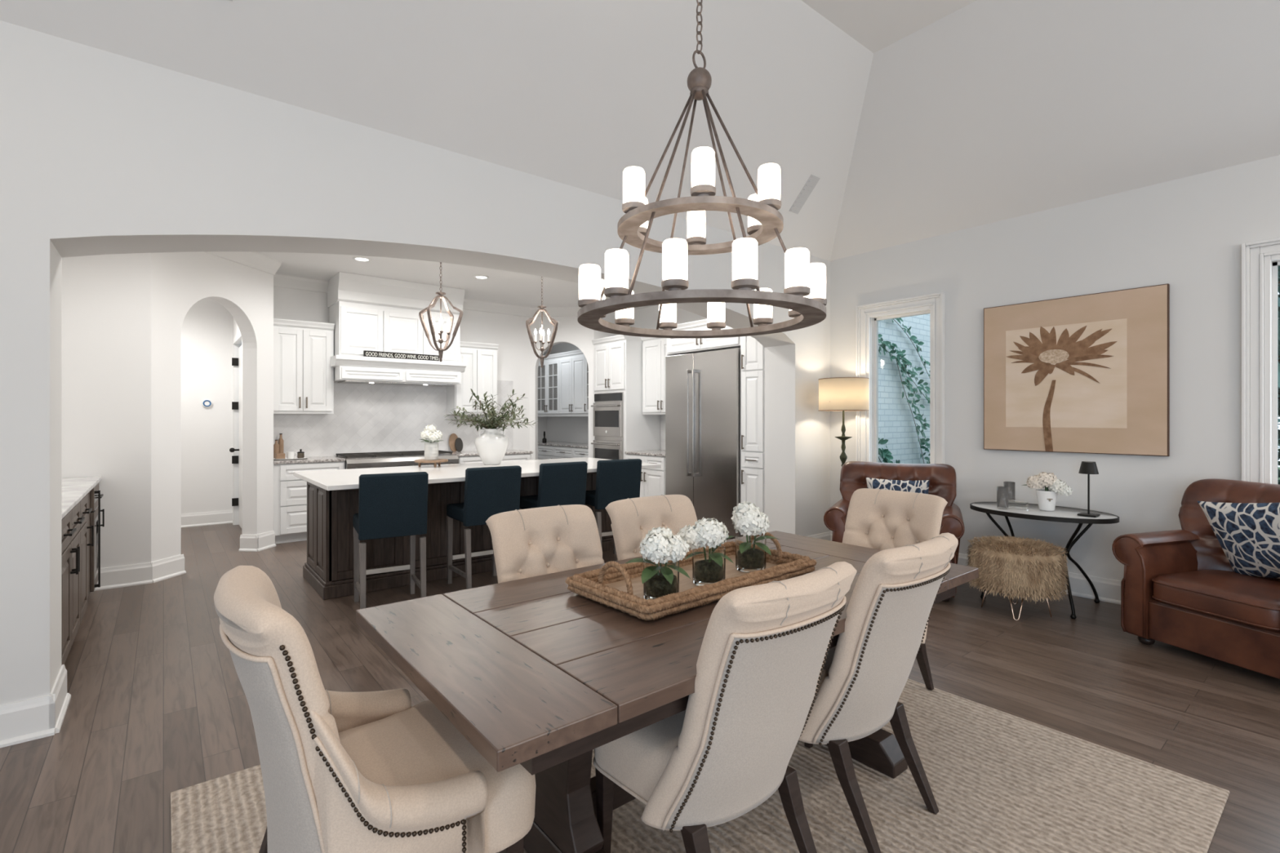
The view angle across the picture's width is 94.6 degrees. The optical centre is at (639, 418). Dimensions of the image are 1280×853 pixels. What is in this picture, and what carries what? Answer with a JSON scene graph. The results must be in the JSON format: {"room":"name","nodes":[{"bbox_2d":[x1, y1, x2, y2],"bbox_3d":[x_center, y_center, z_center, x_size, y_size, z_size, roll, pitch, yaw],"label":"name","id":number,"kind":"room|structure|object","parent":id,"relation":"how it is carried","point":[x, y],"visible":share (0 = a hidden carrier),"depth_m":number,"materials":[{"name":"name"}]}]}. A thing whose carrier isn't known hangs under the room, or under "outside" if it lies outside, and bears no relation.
{"room":"dining room","nodes":[
{"label":"dining room","id":0,"kind":"room"},
{"bbox_2d":[61,253,151,568],"bbox_3d":[-4.689,-0.150,4.633,1.320,3.080,0.140,0,0,-39],"label":"wall","id":1,"kind":"structure","parent":0,"point":[106,299],"depth_m":4.83,"materials":[{"name":"white paint"}]},
{"bbox_2d":[93,562,152,591],"bbox_3d":[-4.500,1.305,4.675,0.988,0.170,0.032,0,0,-39],"label":"baseboard","id":2,"kind":"structure","parent":1,"relation":"attached to","point":[113,577],"depth_m":4.88,"materials":[{"name":"white"}]},
{"bbox_2d":[181,297,233,514],"bbox_3d":[-6.274,-0.150,7.241,2.530,3.080,0.150,0,0,-39],"label":"wall","id":3,"kind":"structure","parent":0,"point":[207,326],"depth_m":7.66,"materials":[{"name":"white paint"}]},
{"bbox_2d":[181,510,232,528],"bbox_3d":[-6.220,1.305,7.167,2.120,0.170,0.032,0,0,-39],"label":"baseboard","id":4,"kind":"structure","parent":3,"relation":"attached to","point":[206,518],"depth_m":7.65,"materials":[{"name":"white wood"}]},
{"bbox_2d":[151,251,273,562],"bbox_3d":[-4.135,-0.150,5.711,0.160,3.080,1.428,0,0,6],"label":"wall","id":5,"kind":"structure","parent":0,"point":[179,280],"depth_m":5.40,"materials":[{"name":"white paint"}]},
{"bbox_2d":[151,554,186,582],"bbox_3d":[-4.100,1.305,5.139,0.032,0.170,0.313,0,0,6],"label":"baseboard","id":6,"kind":"structure","parent":5,"relation":"attached to","point":[166,568],"depth_m":5.13,"materials":[{"name":"white"}]},
{"bbox_2d":[203,251,282,275],"bbox_3d":[-4.190,-1.621,5.276,0.548,0.138,2.316,0,0,24],"label":"trim","id":7,"kind":"structure","parent":5,"relation":"attached to","point":[253,260],"depth_m":6.04,"materials":[{"name":"white paint"}]},
{"bbox_2d":[238,534,258,551],"bbox_3d":[-4.087,1.305,6.169,0.198,0.170,0.032,0,0,6],"label":"baseboard","id":8,"kind":"structure","parent":5,"relation":"attached to","point":[247,542],"depth_m":6.17,"materials":[{"name":"white"}]},
{"bbox_2d":[255,530,275,551],"bbox_3d":[-3.978,1.305,6.283,0.032,0.170,0.258,0,0,6],"label":"baseboard","id":9,"kind":"structure","parent":5,"relation":"attached to","point":[267,540],"depth_m":6.28,"materials":[{"name":"white"}]},
{"bbox_2d":[233,318,241,524],"bbox_3d":[-4.740,-0.150,7.188,0.210,3.080,2.160,0,0,-39],"label":"wall","id":10,"kind":"structure","parent":0,"point":[236,329],"depth_m":7.68,"materials":[{"name":"white paint"}]},
{"bbox_2d":[229,330,243,534],"bbox_3d":[-4.922,0.175,7.259,0.145,2.430,1.240,0,0,-39],"label":"door","id":11,"kind":"structure","parent":10,"relation":"in","point":[238,362],"depth_m":7.57,"materials":[{"name":"white wood"}]},
{"bbox_2d":[273,286,529,450],"bbox_3d":[-3.052,-0.150,8.106,3.570,3.080,0.150,0,0,-39],"label":"wall","id":12,"kind":"structure","parent":0,"point":[510,332],"depth_m":8.78,"materials":[{"name":"white paint"}]},
{"bbox_2d":[273,273,328,293],"bbox_3d":[-4.107,-1.621,7.088,0.650,0.138,0.110,0,0,-39],"label":"trim","id":13,"kind":"structure","parent":12,"relation":"attached to","point":[283,281],"depth_m":7.10,"materials":[{"name":"white paint"}]},
{"bbox_2d":[273,318,334,413],"bbox_3d":[-4.009,-0.588,6.979,0.655,1.075,0.363,0,0,-39],"label":"upper cabinet","id":14,"kind":"object","parent":12,"relation":"attached to","point":[304,375],"visible":0.94,"depth_m":6.86,"materials":[{"name":"white wood"}]},
{"bbox_2d":[273,380,512,457],"bbox_3d":[-3.152,-0.035,7.916,3.165,1.050,0.016,0,0,-39],"label":"backsplash","id":15,"kind":"structure","parent":12,"relation":"attached to","point":[366,417],"depth_m":7.68,"materials":[{"name":"stone"}]},
{"bbox_2d":[327,271,466,386],"bbox_3d":[-3.086,-1.058,7.535,1.560,1.260,0.645,0,0,-39],"label":"range hood","id":16,"kind":"object","parent":12,"relation":"attached to","point":[366,313],"visible":0.96,"depth_m":7.23,"materials":[{"name":"white wood"}]},
{"bbox_2d":[327,271,464,314],"bbox_3d":[-3.086,-1.529,7.535,1.500,0.318,0.645,0,0,-39],"label":"soffit","id":17,"kind":"object","parent":16,"relation":"attached to","point":[344,288],"depth_m":7.21,"materials":[{"name":"white paint"}]},
{"bbox_2d":[333,365,460,386],"bbox_3d":[-3.107,-0.519,7.561,1.460,0.182,0.580,0,0,-39],"label":"hood","id":18,"kind":"object","parent":16,"relation":"attached to","point":[371,375],"depth_m":7.32,"materials":[{"name":"white wood"}]},
{"bbox_2d":[330,355,466,373],"bbox_3d":[-3.093,-0.670,7.543,1.560,0.120,0.625,0,0,-39],"label":"mantel shelf","id":19,"kind":"object","parent":16,"relation":"attached to","point":[337,362],"depth_m":7.26,"materials":[{"name":"white wood"}]},
{"bbox_2d":[340,306,459,360],"bbox_3d":[-2.947,-1.035,7.362,1.432,0.550,0.020,0,0,-39],"label":"cabinet","id":20,"kind":"object","parent":16,"relation":"attached to","point":[362,328],"depth_m":7.26,"materials":[{"name":"white wood"}]},
{"bbox_2d":[363,350,439,360],"bbox_3d":[-2.943,-0.768,7.326,0.900,0.075,0.032,0,0,-39],"label":"wooden sign","id":21,"kind":"object","parent":16,"relation":"on","point":[366,353],"visible":1,"depth_m":7.29,"materials":[{"name":"black wood"}]},
{"bbox_2d":[446,341,498,414],"bbox_3d":[-2.353,-0.547,8.315,0.620,0.995,0.363,0,0,-39],"label":"upper cabinet","id":22,"kind":"object","parent":12,"relation":"attached to","point":[480,374],"visible":0.75,"depth_m":8.19,"materials":[{"name":"white wood"}]},
{"bbox_2d":[462,297,581,317],"bbox_3d":[-1.759,-1.621,8.796,2.122,0.138,0.533,0,0,-19],"label":"trim","id":23,"kind":"structure","parent":12,"relation":"attached to","point":[468,304],"depth_m":8.89,"materials":[{"name":"white paint"}]},
{"bbox_2d":[0,20,830,705],"bbox_3d":[-1.417,-0.150,3.810,8.980,3.080,0.390,0,0,-39],"label":"wall","id":24,"kind":"structure","parent":0,"point":[102,152],"depth_m":2.96,"materials":[{"name":"white paint"}]},
{"bbox_2d":[0,693,55,747],"bbox_3d":[-3.678,1.305,1.714,2.828,0.170,0.032,0,0,-39],"label":"baseboard","id":25,"kind":"structure","parent":24,"relation":"attached to","point":[27,720],"depth_m":2.54,"materials":[{"name":"white wood"}]},
{"bbox_2d":[48,664,71,733],"bbox_3d":[-2.712,1.305,2.765,0.032,0.170,0.426,0,0,-39],"label":"baseboard","id":26,"kind":"object","parent":24,"relation":"attached to","point":[63,698],"visible":1,"depth_m":2.72,"materials":[{"name":"white wood"}]},
{"bbox_2d":[254,251,658,311],"bbox_3d":[-2.897,-1.765,7.332,8.300,0.150,6.950,0,0,-39],"label":"ceiling","id":27,"kind":"structure","parent":0,"point":[503,286],"depth_m":7.04,"materials":[{"name":"white paint"}]},
{"bbox_2d":[418,262,462,361],"bbox_3d":[-1.771,-1.095,5.253,0.311,1.189,0.311,0,0,-34],"label":"lantern pendant","id":28,"kind":"object","parent":27,"relation":"hanging from","point":[450,322],"visible":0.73,"depth_m":5.24,"materials":[{"name":"brown metal"}]},
{"bbox_2d":[433,323,450,342],"bbox_3d":[-1.771,-0.753,5.253,0.163,0.153,0.163,0,0,-39],"label":"candle","id":29,"kind":"object","parent":28,"relation":"on","point":[441,331],"depth_m":5.25,"materials":[{"name":"white wax"}]},
{"bbox_2d":[525,276,558,368],"bbox_3d":[-0.977,-1.095,5.893,0.311,1.189,0.311,0,0,-9],"label":"lantern pendant","id":30,"kind":"object","parent":27,"relation":"hanging from","point":[541,307],"visible":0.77,"depth_m":5.87,"materials":[{"name":"brown metal"}]},
{"bbox_2d":[533,333,550,350],"bbox_3d":[-0.977,-0.753,5.893,0.135,0.153,0.135,0,0,-39],"label":"candle","id":31,"kind":"object","parent":30,"relation":"on","point":[541,335],"depth_m":5.89,"materials":[{"name":"white wax"}]},
{"bbox_2d":[537,350,546,441],"bbox_3d":[-2.758,-0.150,11.620,2.300,3.080,0.150,0,0,-39],"label":"wall","id":32,"kind":"structure","parent":0,"point":[542,420],"depth_m":12.13,"materials":[{"name":"white paint"}]},
{"bbox_2d":[529,316,593,459],"bbox_3d":[-1.195,-0.150,9.116,1.004,3.080,0.140,0,0,6],"label":"wall","id":33,"kind":"structure","parent":0,"point":[569,331],"depth_m":9.05,"materials":[{"name":"white paint"}]},
{"bbox_2d":[546,342,588,443],"bbox_3d":[-0.885,-0.150,11.018,0.140,3.080,3.140,0,0,-39],"label":"wall","id":34,"kind":"structure","parent":0,"point":[559,428],"depth_m":11.58,"materials":[{"name":"white paint"}]},
{"bbox_2d":[537,349,588,416],"bbox_3d":[-1.269,-0.608,10.926,0.533,1.155,2.600,0,0,-39],"label":"upper cabinet","id":35,"kind":"object","parent":34,"relation":"attached to","point":[563,377],"visible":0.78,"depth_m":10.68,"materials":[{"name":"white wood"}]},
{"bbox_2d":[593,311,617,439],"bbox_3d":[-0.274,-0.150,9.416,1.200,3.080,0.120,0,0,-39],"label":"wall","id":36,"kind":"structure","parent":0,"point":[611,317],"depth_m":9.14,"materials":[{"name":"white paint"}]},
{"bbox_2d":[0,0,1279,261],"bbox_3d":[1.096,-2.305,0.537,8.780,1.230,7.860,0,0,-39],"label":"ceiling","id":37,"kind":"structure","parent":0,"point":[916,120],"depth_m":4.03,"materials":[{"name":"white paint"}]},
{"bbox_2d":[577,0,826,338],"bbox_3d":[0.221,-1.639,2.202,0.904,2.561,0.904,0,0,-39],"label":"chandelier","id":38,"kind":"object","parent":37,"relation":"hanging from","point":[804,294],"visible":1,"depth_m":2.03,"materials":[{"name":"brown wood"}]},
{"bbox_2d":[789,174,820,213],"bbox_3d":[1.522,-2.069,5.471,0.130,0.269,0.254,0,0,-39],"label":"ceiling vent","id":39,"kind":"object","parent":37,"relation":"in","point":[811,184],"visible":1,"depth_m":5.46,"materials":[{"name":"white metal"}]},
{"bbox_2d":[0,523,1279,852],"bbox_3d":[-0.905,1.450,3.510,10.200,0.120,15.800,0,0,-39],"label":"floor","id":40,"kind":"structure","parent":0,"point":[158,706],"depth_m":3.03,"materials":[{"name":"brown wood"}]},
{"bbox_2d":[61,483,104,666],"bbox_3d":[-3.835,0.948,3.632,0.673,0.885,2.350,0,0,-39],"label":"bar cabinet","id":41,"kind":"object","parent":40,"relation":"on","point":[81,527],"visible":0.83,"depth_m":3.54,"materials":[{"name":"brown wood"}]},
{"bbox_2d":[61,476,101,519],"bbox_3d":[-3.869,0.488,3.644,0.665,0.032,2.410,0,0,-39],"label":"countertop","id":42,"kind":"structure","parent":41,"relation":"on","point":[73,490],"depth_m":3.91,"materials":[{"name":"white stone"}]},
{"bbox_2d":[273,461,345,543],"bbox_3d":[-3.909,0.948,6.903,0.715,0.885,0.636,0,0,-39],"label":"base cabinet","id":43,"kind":"object","parent":40,"relation":"on","point":[290,491],"visible":0.55,"depth_m":6.55,"materials":[{"name":"white wood"}]},
{"bbox_2d":[273,456,345,464],"bbox_3d":[-3.902,0.488,6.893,0.713,0.032,0.630,0,0,-39],"label":"countertop","id":44,"kind":"structure","parent":43,"relation":"on","point":[314,459],"depth_m":6.70,"materials":[{"name":"stone"}]},
{"bbox_2d":[352,471,428,608],"bbox_3d":[-1.850,0.890,4.366,0.450,1.000,0.517,0,0,-31],"label":"bar stool","id":45,"kind":"object","parent":40,"relation":"on","point":[395,504],"visible":0.89,"depth_m":4.18,"materials":[{"name":"blue fabric"}]},
{"bbox_2d":[335,450,458,469],"bbox_3d":[-3.071,0.916,7.501,1.330,0.947,0.728,0,0,-39],"label":"range cooker","id":46,"kind":"object","parent":40,"relation":"on","point":[392,459],"visible":0.3,"depth_m":7.25,"materials":[{"name":"silver metal"}]},
{"bbox_2d":[336,453,454,458],"bbox_3d":[-3.119,0.482,7.560,1.310,0.014,0.565,0,0,-39],"label":"cooktop","id":47,"kind":"object","parent":46,"relation":"in","point":[345,455],"depth_m":7.29,"materials":[{"name":"silver metal"}]},
{"bbox_2d":[302,471,613,599],"bbox_3d":[-1.574,0.948,5.733,2.850,0.884,0.860,0,0,-39],"label":"kitchen island","id":48,"kind":"object","parent":40,"relation":"on","point":[328,569],"visible":0.3,"depth_m":4.88,"materials":[{"name":"brown wood"}]},
{"bbox_2d":[293,457,661,490],"bbox_3d":[-1.409,0.487,5.596,3.065,0.035,1.380,0,0,-39],"label":"island countertop","id":49,"kind":"structure","parent":48,"relation":"on","point":[335,479],"depth_m":5.13,"materials":[{"name":"white stone"}]},
{"bbox_2d":[414,458,448,467],"bbox_3d":[-2.020,0.436,5.720,0.310,0.065,0.310,0,0,-39],"label":"wooden riser","id":50,"kind":"object","parent":49,"relation":"on","point":[438,461],"visible":0.98,"depth_m":5.62,"materials":[{"name":"brown wood"}]},
{"bbox_2d":[424,442,438,460],"bbox_3d":[-2.020,0.321,5.720,0.134,0.165,0.134,0,0,-39],"label":"ribbed vase","id":51,"kind":"object","parent":50,"relation":"on","point":[431,449],"visible":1,"depth_m":5.67,"materials":[{"name":"white ceramic"}]},
{"bbox_2d":[420,424,443,442],"bbox_3d":[-2.025,0.173,5.715,0.225,0.225,0.249,0,0,-39],"label":"bouquet","id":52,"kind":"object","parent":51,"relation":"in","point":[430,433],"visible":0.99,"depth_m":5.69,"materials":[{"name":"white plant"}]},
{"bbox_2d":[474,428,508,464],"bbox_3d":[-1.506,0.289,6.006,0.340,0.360,0.340,0,0,-39],"label":"vase","id":53,"kind":"object","parent":49,"relation":"on","point":[491,446],"visible":0.96,"depth_m":5.90,"materials":[{"name":"white ceramic"}]},
{"bbox_2d":[444,388,537,431],"bbox_3d":[-1.519,-0.013,6.002,0.973,0.567,0.956,0,0,-7],"label":"branches","id":54,"kind":"object","parent":53,"relation":"in","point":[494,421],"visible":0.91,"depth_m":5.94,"materials":[{"name":"green plant"}]},
{"bbox_2d":[446,465,521,589],"bbox_3d":[-1.298,0.890,4.891,0.450,1.000,0.517,0,0,-37],"label":"bar stool","id":55,"kind":"object","parent":40,"relation":"on","point":[489,491],"visible":0.8,"depth_m":4.70,"materials":[{"name":"blue fabric"}]},
{"bbox_2d":[457,453,530,463],"bbox_3d":[-2.150,0.948,8.302,1.080,0.885,0.668,0,0,-39],"label":"base cabinet","id":56,"kind":"object","parent":40,"relation":"on","point":[462,460],"visible":0.1,"depth_m":8.15,"materials":[{"name":"white"}]},
{"bbox_2d":[448,449,533,456],"bbox_3d":[-2.148,0.488,8.309,1.108,0.032,0.630,0,0,-39],"label":"countertop","id":57,"kind":"structure","parent":56,"relation":"on","point":[471,453],"depth_m":8.21,"materials":[{"name":"stone"}]},
{"bbox_2d":[519,461,587,509],"bbox_3d":[-0.800,0.890,5.357,0.450,1.000,0.517,0,0,-37],"label":"bar stool","id":58,"kind":"object","parent":40,"relation":"on","point":[564,483],"visible":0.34,"depth_m":5.16,"materials":[{"name":"blue fabric"}]},
{"bbox_2d":[537,444,588,459],"bbox_3d":[-1.323,0.948,10.882,0.673,0.885,2.600,0,0,-39],"label":"base cabinet","id":59,"kind":"object","parent":40,"relation":"on","point":[544,452],"visible":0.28,"depth_m":10.54,"materials":[{"name":"white"}]},
{"bbox_2d":[537,440,588,448],"bbox_3d":[-1.317,0.488,10.900,0.660,0.032,2.620,0,0,-39],"label":"countertop","id":60,"kind":"structure","parent":59,"relation":"on","point":[548,442],"depth_m":10.69,"materials":[{"name":"stone"}]},
{"bbox_2d":[585,458,641,554],"bbox_3d":[-0.304,0.890,5.730,0.450,1.000,0.517,0,0,-31],"label":"bar stool","id":61,"kind":"object","parent":40,"relation":"on","point":[615,479],"visible":0.51,"depth_m":5.51,"materials":[{"name":"blue fabric"}]},
{"bbox_2d":[591,334,660,459],"bbox_3d":[-0.216,0.102,8.865,0.703,2.575,0.800,0,0,-39],"label":"tall cabinet","id":62,"kind":"object","parent":40,"relation":"on","point":[617,359],"visible":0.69,"depth_m":8.52,"materials":[{"name":"white wood"}]},
{"bbox_2d":[591,391,623,459],"bbox_3d":[-0.496,0.300,8.640,0.113,1.340,0.690,0,0,-39],"label":"double oven","id":63,"kind":"object","parent":62,"relation":"in","point":[608,407],"visible":0.86,"depth_m":8.60,"materials":[{"name":"silver metal"}]},
{"bbox_2d":[626,453,665,497],"bbox_3d":[0.305,0.948,8.218,0.703,0.885,0.858,0,0,-39],"label":"base cabinet","id":64,"kind":"object","parent":40,"relation":"on","point":[652,480],"visible":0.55,"depth_m":7.89,"materials":[{"name":"white wood"}]},
{"bbox_2d":[624,449,665,457],"bbox_3d":[0.316,0.488,8.229,0.687,0.032,0.851,0,0,-39],"label":"countertop","id":65,"kind":"structure","parent":64,"relation":"on","point":[655,452],"depth_m":8.10,"materials":[{"name":"stone"}]},
{"bbox_2d":[170,678,1229,852],"bbox_3d":[0.226,1.384,2.180,3.050,0.012,2.450,0,0,-39],"label":"area rug","id":66,"kind":"object","parent":40,"relation":"on","point":[999,781],"visible":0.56,"depth_m":2.10,"materials":[{"name":"fabric"}]},
{"bbox_2d":[213,565,536,852],"bbox_3d":[-0.665,0.874,1.500,0.676,1.008,0.658,0,0,-39],"label":"chair","id":67,"kind":"object","parent":66,"relation":"on","point":[366,771],"visible":1,"depth_m":1.25,"materials":[{"name":"beige fabric"}]},
{"bbox_2d":[485,504,604,583],"bbox_3d":[-0.264,0.885,2.373,0.552,0.986,0.662,0,0,-39],"label":"dining chair","id":68,"kind":"object","parent":66,"relation":"on","point":[526,543],"visible":0.33,"depth_m":2.53,"materials":[{"name":"fabric"}]},
{"bbox_2d":[604,494,697,560],"bbox_3d":[0.205,0.885,2.726,0.552,0.986,0.662,0,0,-37],"label":"dining chair","id":69,"kind":"object","parent":66,"relation":"on","point":[631,519],"visible":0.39,"depth_m":2.87,"materials":[{"name":"fabric"}]},
{"bbox_2d":[355,530,978,852],"bbox_3d":[0.244,1.003,2.205,2.170,0.750,1.055,0,0,-39],"label":"dining table","id":70,"kind":"object","parent":66,"relation":"on","point":[535,673],"visible":0.5,"depth_m":1.63,"materials":[{"name":"brown wood"}]},
{"bbox_2d":[564,532,817,620],"bbox_3d":[0.222,0.554,2.242,0.929,0.148,0.462,0,0,-41],"label":"woven tray","id":71,"kind":"object","parent":70,"relation":"on","point":[618,586],"visible":0.77,"depth_m":2.06,"materials":[{"name":"brown wicker"}]},
{"bbox_2d":[643,557,679,599],"bbox_3d":[0.072,0.546,2.005,0.122,0.130,0.122,0,0,-39],"label":"glass jar","id":72,"kind":"object","parent":71,"relation":"on","point":[657,586],"visible":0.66,"depth_m":1.95,"materials":[{"name":"clear glass"}]},
{"bbox_2d":[624,526,690,584],"bbox_3d":[0.070,0.457,2.000,0.226,0.168,0.175,0,0,-39],"label":"hydrangea","id":73,"kind":"object","parent":72,"relation":"in","point":[659,544],"visible":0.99,"depth_m":1.96,"materials":[{"name":"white plant"}]},
{"bbox_2d":[692,544,725,586],"bbox_3d":[0.256,0.546,2.191,0.122,0.130,0.122,0,0,-39],"label":"glass jar","id":74,"kind":"object","parent":71,"relation":"on","point":[705,571],"visible":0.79,"depth_m":2.14,"materials":[{"name":"clear glass"}]},
{"bbox_2d":[676,517,733,566],"bbox_3d":[0.249,0.451,2.177,0.198,0.167,0.183,0,0,-39],"label":"hydrangea","id":75,"kind":"object","parent":74,"relation":"in","point":[708,531],"visible":0.95,"depth_m":2.14,"materials":[{"name":"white plant"}]},
{"bbox_2d":[735,534,766,573],"bbox_3d":[0.447,0.546,2.384,0.122,0.130,0.122,0,0,-39],"label":"glass jar","id":76,"kind":"object","parent":71,"relation":"on","point":[753,558],"visible":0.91,"depth_m":2.33,"materials":[{"name":"clear glass"}]},
{"bbox_2d":[731,500,779,555],"bbox_3d":[0.453,0.437,2.364,0.185,0.199,0.178,0,0,25],"label":"hydrangea","id":77,"kind":"object","parent":76,"relation":"in","point":[748,517],"visible":1,"depth_m":2.34,"materials":[{"name":"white plant"}]},
{"bbox_2d":[593,561,857,852],"bbox_3d":[0.234,0.885,1.714,0.552,0.986,0.662,0,0,-39],"label":"dining chair","id":78,"kind":"object","parent":66,"relation":"on","point":[764,648],"visible":0.99,"depth_m":1.50,"materials":[{"name":"beige fabric"}]},
{"bbox_2d":[798,533,958,852],"bbox_3d":[0.738,0.885,2.121,0.552,0.986,0.662,0,0,-40],"label":"dining chair","id":79,"kind":"object","parent":66,"relation":"on","point":[864,677],"visible":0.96,"depth_m":1.88,"materials":[{"name":"fabric"}]},
{"bbox_2d":[842,488,947,690],"bbox_3d":[1.180,0.885,3.008,0.662,0.986,0.552,0,0,-39],"label":"dining chair","id":80,"kind":"object","parent":66,"relation":"on","point":[881,519],"visible":0.41,"depth_m":3.13,"materials":[{"name":"fabric"}]},
{"bbox_2d":[665,347,740,537],"bbox_3d":[0.935,0.285,7.333,0.715,2.170,1.226,0,0,-39],"label":"refrigerator","id":81,"kind":"object","parent":40,"relation":"on","point":[703,388],"visible":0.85,"depth_m":7.07,"materials":[{"name":"grey metal"}]},
{"bbox_2d":[740,336,764,534],"bbox_3d":[1.505,0.102,6.713,0.703,2.575,0.428,0,0,-39],"label":"pantry cabinet","id":82,"kind":"object","parent":40,"relation":"on","point":[752,352],"visible":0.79,"depth_m":6.53,"materials":[{"name":"white wood"}]},
{"bbox_2d":[818,377,869,466],"bbox_3d":[2.010,0.500,5.837,0.477,1.779,0.477,0,0,-39],"label":"floor lamp","id":83,"kind":"object","parent":40,"relation":"on","point":[842,394],"visible":0.82,"depth_m":5.64,"materials":[{"name":"beige fabric"}]},
{"bbox_2d":[823,461,964,601],"bbox_3d":[2.157,0.892,4.997,1.004,0.995,1.000,0,0,27],"label":"leather armchair","id":84,"kind":"object","parent":40,"relation":"on","point":[942,477],"visible":0.35,"depth_m":5.01,"materials":[{"name":"brown leather"}]},
{"bbox_2d":[866,477,929,493],"bbox_3d":[2.223,0.730,5.096,0.506,0.424,0.197,0,0,30],"label":"throw cushion","id":85,"kind":"object","parent":84,"relation":"on","point":[917,486],"visible":0.25,"depth_m":5.01,"materials":[{"name":"blue fabric"}]},
{"bbox_2d":[966,534,1069,621],"bbox_3d":[2.684,1.125,4.223,0.632,0.526,0.634,0,0,-39],"label":"stool","id":86,"kind":"object","parent":40,"relation":"on","point":[1021,567],"visible":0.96,"depth_m":4.01,"materials":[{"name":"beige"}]},
{"bbox_2d":[969,502,1119,618],"bbox_3d":[3.041,1.044,4.497,0.687,0.694,0.979,0,0,-39],"label":"table","id":87,"kind":"object","parent":40,"relation":"on","point":[1061,514],"visible":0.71,"depth_m":4.36,"materials":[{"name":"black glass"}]},
{"bbox_2d":[996,486,1008,509],"bbox_3d":[2.798,0.614,4.558,0.077,0.165,0.077,0,0,-39],"label":"tumbler","id":88,"kind":"object","parent":87,"relation":"on","point":[1002,491],"visible":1,"depth_m":4.53,"materials":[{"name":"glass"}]},
{"bbox_2d":[1035,488,1057,511],"bbox_3d":[3.077,0.622,4.468,0.140,0.150,0.140,0,0,-39],"label":"flower pot","id":89,"kind":"object","parent":87,"relation":"on","point":[1046,500],"visible":0.94,"depth_m":4.42,"materials":[{"name":"white ceramic"}]},
{"bbox_2d":[1022,471,1073,496],"bbox_3d":[3.067,0.519,4.461,0.149,0.230,0.337,0,0,-39],"label":"bouquet","id":90,"kind":"object","parent":89,"relation":"in","point":[1043,480],"visible":1,"depth_m":4.42,"materials":[{"name":"beige plant"}]},
{"bbox_2d":[1076,461,1100,517],"bbox_3d":[3.203,0.504,4.216,0.116,0.385,0.116,0,0,-39],"label":"table lamp","id":91,"kind":"object","parent":87,"relation":"on","point":[1088,468],"visible":1,"depth_m":4.20,"materials":[{"name":"black metal"}]},
{"bbox_2d":[1111,478,1279,679],"bbox_3d":[3.599,0.892,3.405,1.000,0.995,1.004,0,0,-18],"label":"leather armchair","id":92,"kind":"object","parent":40,"relation":"on","point":[1180,588],"visible":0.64,"depth_m":3.49,"materials":[{"name":"brown leather"}]},
{"bbox_2d":[1153,569,1279,631],"bbox_3d":[3.442,1.009,3.354,0.660,0.158,0.630,0,0,-18],"label":"seat cushion","id":93,"kind":"object","parent":92,"relation":"on","point":[1228,596],"depth_m":3.28,"materials":[{"name":"leather"}]},
{"bbox_2d":[1197,501,1279,578],"bbox_3d":[3.581,0.700,3.365,0.252,0.526,0.580,0,0,-12],"label":"throw cushion","id":94,"kind":"object","parent":92,"relation":"on","point":[1248,534],"visible":0.99,"depth_m":3.39,"materials":[{"name":"blue fabric"}]},
{"bbox_2d":[629,305,706,329],"bbox_3d":[0.929,-0.150,8.132,0.140,3.080,3.390,0,0,-39],"label":"wall","id":95,"kind":"structure","parent":0,"point":[646,317],"depth_m":8.93,"materials":[{"name":"white paint"}]},
{"bbox_2d":[640,336,666,414],"bbox_3d":[0.422,-0.618,8.312,0.403,1.135,0.858,0,0,-39],"label":"upper cabinet","id":96,"kind":"object","parent":95,"relation":"attached to","point":[654,349],"visible":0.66,"depth_m":8.33,"materials":[{"name":"white wood"}]},
{"bbox_2d":[660,414,665,449],"bbox_3d":[0.578,0.210,8.440,0.015,0.520,0.851,0,0,-39],"label":"backsplash","id":97,"kind":"structure","parent":95,"relation":"attached to","point":[662,416],"depth_m":8.72,"materials":[{"name":"tile"}]},
{"bbox_2d":[666,318,740,355],"bbox_3d":[0.978,-1.005,7.385,0.703,0.360,1.274,0,0,-39],"label":"upper cabinet","id":98,"kind":"object","parent":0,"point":[675,346],"visible":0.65,"depth_m":7.22,"materials":[{"name":"white wood"}]},
{"bbox_2d":[830,155,1279,581],"bbox_3d":[4.590,-0.150,3.357,0.200,3.080,7.860,0,0,-39],"label":"wall","id":99,"kind":"structure","parent":0,"point":[1188,234],"depth_m":4.54,"materials":[{"name":"white paint"}]},
{"bbox_2d":[855,292,945,464],"bbox_3d":[2.569,-0.215,5.793,0.205,1.874,0.874,0,0,-39],"label":"window","id":100,"kind":"structure","parent":99,"relation":"in","point":[900,343],"depth_m":5.81,"materials":[{"name":"clear glass"}]},
{"bbox_2d":[830,531,1120,604],"bbox_3d":[4.500,1.305,3.284,0.032,0.170,7.860,0,0,-39],"label":"baseboard","id":101,"kind":"structure","parent":99,"relation":"attached to","point":[1108,590],"depth_m":4.54,"materials":[{"name":"white"}]},
{"bbox_2d":[983,283,1169,456],"bbox_3d":[3.372,-0.340,4.661,0.050,1.224,1.210,0,0,-39],"label":"painting","id":102,"kind":"object","parent":99,"relation":"attached to","point":[1090,373],"visible":1,"depth_m":4.58,"materials":[{"name":"beige paper"}]},
{"bbox_2d":[1005,318,1127,451],"bbox_3d":[3.337,-0.239,4.669,0.005,1.010,0.805,0,0,-39],"label":"print","id":103,"kind":"object","parent":102,"relation":"attached to","point":[1066,381],"depth_m":4.64},
{"bbox_2d":[1241,237,1279,484],"bbox_3d":[4.551,-0.215,3.338,0.205,1.874,1.604,0,0,-39],"label":"window","id":104,"kind":"structure","parent":99,"relation":"in","point":[1260,260],"depth_m":3.86,"materials":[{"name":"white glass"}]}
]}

